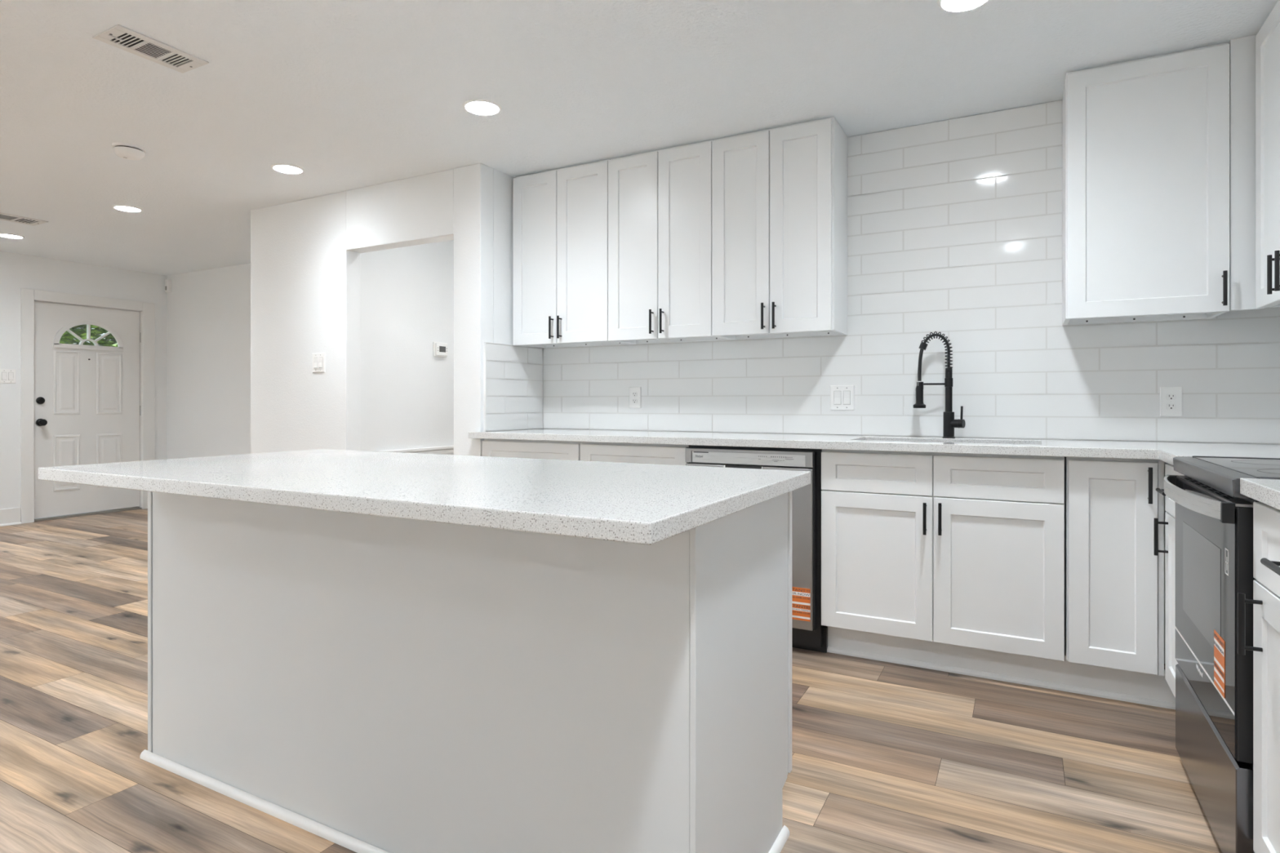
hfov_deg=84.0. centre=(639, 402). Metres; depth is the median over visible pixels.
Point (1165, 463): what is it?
wall
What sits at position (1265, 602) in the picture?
base cabinet
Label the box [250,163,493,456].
wall
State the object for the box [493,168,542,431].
wall
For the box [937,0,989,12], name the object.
recessed light
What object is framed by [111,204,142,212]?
recessed light
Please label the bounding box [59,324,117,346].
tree
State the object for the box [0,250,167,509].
wall
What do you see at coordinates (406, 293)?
wall
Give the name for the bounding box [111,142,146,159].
smoke detector
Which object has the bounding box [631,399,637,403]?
receptacle
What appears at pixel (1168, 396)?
receptacle
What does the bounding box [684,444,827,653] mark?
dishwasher
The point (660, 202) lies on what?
upper cabinet
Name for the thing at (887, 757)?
floor
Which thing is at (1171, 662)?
base cabinet
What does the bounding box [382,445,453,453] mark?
trim
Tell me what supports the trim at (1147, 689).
on the floor
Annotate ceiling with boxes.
[0,0,1278,275]
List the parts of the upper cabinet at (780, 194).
door, handle, handle, door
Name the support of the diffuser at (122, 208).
attached to the recessed light at (122, 207)
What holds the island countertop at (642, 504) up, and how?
on the kitchen island
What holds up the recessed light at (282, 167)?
in the ceiling
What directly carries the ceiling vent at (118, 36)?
in the ceiling
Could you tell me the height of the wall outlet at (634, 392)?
0.122 m
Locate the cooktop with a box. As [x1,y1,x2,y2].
[1191,455,1279,479]
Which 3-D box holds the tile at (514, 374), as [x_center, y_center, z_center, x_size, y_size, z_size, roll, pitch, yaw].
[-0.732,-0.086,4.182,0.011,0.493,0.532,0,0,28]
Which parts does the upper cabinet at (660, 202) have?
door, handle, handle, door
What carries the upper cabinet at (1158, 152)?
attached to the wall at (1165, 463)
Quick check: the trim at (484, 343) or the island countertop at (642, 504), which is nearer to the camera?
the island countertop at (642, 504)
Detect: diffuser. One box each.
[114,206,140,211]
[273,165,302,173]
[466,102,498,114]
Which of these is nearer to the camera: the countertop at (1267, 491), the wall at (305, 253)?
the countertop at (1267, 491)
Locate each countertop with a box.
[38,448,810,545]
[468,428,1279,465]
[1240,478,1279,510]
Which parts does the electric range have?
handle, door glass, door trim, storage drawer, oven door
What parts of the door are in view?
knob, raised panel, raised panel, fanlight frame, raised panel, raised panel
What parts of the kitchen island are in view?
shoe molding, panel, shoe molding, frame, door panel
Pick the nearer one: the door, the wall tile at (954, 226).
the wall tile at (954, 226)
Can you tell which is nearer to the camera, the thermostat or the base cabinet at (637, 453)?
the base cabinet at (637, 453)
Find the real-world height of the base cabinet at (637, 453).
0.880 m
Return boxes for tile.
[486,342,542,431]
[543,100,1279,444]
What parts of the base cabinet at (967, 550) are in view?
drawer, door, handle, handle, drawer, door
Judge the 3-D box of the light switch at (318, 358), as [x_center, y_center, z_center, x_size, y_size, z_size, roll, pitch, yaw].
[-2.059,-0.256,4.551,0.118,0.124,0.011,0,0,28]
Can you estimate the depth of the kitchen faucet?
3.24 m
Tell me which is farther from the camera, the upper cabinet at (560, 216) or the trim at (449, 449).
the trim at (449, 449)
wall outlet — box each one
[629,386,640,408]
[1160,386,1182,416]
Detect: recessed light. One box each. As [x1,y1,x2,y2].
[0,233,24,238]
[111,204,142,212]
[271,163,304,173]
[462,98,502,115]
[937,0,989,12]
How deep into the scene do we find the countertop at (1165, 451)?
2.97 m
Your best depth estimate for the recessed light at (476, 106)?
3.17 m
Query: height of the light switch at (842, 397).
0.124 m
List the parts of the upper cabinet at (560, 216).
door, handle, handle, door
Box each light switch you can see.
[0,368,15,383]
[312,352,324,372]
[830,385,854,410]
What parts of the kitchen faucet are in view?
holder arm, lever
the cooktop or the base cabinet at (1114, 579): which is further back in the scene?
the base cabinet at (1114, 579)
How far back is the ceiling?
2.93 m
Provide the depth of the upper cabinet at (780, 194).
3.39 m
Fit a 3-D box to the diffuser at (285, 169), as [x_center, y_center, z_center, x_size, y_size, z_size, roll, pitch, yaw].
[-1.988,-1.319,4.014,0.144,0.005,0.144,0,0,28]
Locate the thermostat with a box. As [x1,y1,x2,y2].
[433,342,448,357]
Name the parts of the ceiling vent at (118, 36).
damper lever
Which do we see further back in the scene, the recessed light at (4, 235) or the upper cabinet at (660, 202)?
the recessed light at (4, 235)
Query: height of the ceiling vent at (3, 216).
0.010 m
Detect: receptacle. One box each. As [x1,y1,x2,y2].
[631,391,637,396]
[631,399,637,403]
[1165,393,1176,399]
[1165,403,1176,409]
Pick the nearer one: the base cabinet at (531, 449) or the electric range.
the electric range
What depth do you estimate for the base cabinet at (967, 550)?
2.79 m
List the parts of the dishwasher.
pocket handle, control panel, toe panel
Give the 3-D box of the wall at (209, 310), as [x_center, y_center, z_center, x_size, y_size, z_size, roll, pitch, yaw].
[-3.459,-0.123,6.681,3.270,2.400,0.120,0,0,28]
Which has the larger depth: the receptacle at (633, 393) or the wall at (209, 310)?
the wall at (209, 310)
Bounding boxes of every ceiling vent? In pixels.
[0,212,48,226]
[92,24,208,73]
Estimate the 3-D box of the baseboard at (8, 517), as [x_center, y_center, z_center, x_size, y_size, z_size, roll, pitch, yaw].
[-6.956,1.003,3.607,0.031,0.147,6.148,0,0,28]
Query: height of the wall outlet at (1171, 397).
0.122 m
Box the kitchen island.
[139,491,791,852]
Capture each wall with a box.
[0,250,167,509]
[167,262,250,458]
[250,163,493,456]
[360,240,453,454]
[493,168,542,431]
[542,99,1256,663]
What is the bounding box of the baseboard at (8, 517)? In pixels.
[0,507,21,526]
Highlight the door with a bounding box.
[20,288,155,524]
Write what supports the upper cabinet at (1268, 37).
attached to the wall
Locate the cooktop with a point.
(1249, 467)
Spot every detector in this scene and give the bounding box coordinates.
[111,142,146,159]
[164,279,171,293]
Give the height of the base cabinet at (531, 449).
0.880 m
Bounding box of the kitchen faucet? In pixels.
[913,331,965,438]
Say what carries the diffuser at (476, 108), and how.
attached to the recessed light at (476, 106)
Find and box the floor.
[0,508,1222,852]
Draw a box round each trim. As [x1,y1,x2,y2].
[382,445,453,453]
[483,342,540,431]
[826,626,1175,709]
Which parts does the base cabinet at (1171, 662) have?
handle, handle, door, drawer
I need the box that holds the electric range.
[1164,455,1279,852]
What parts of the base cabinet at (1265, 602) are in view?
handle, drawer, door, handle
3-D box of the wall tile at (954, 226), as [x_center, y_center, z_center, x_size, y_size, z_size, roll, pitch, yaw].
[1.018,-0.579,3.547,3.673,1.479,0.012,0,0,28]
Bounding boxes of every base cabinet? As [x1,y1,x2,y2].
[481,438,582,460]
[580,441,688,465]
[821,448,1064,661]
[1064,457,1164,676]
[1153,463,1185,697]
[1237,502,1279,852]
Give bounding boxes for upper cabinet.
[512,159,633,348]
[608,139,732,344]
[711,116,847,339]
[1062,35,1256,325]
[1255,0,1279,309]
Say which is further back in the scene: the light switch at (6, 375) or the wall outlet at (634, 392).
the light switch at (6, 375)
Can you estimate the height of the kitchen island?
0.866 m
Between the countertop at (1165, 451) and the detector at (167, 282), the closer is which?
the countertop at (1165, 451)

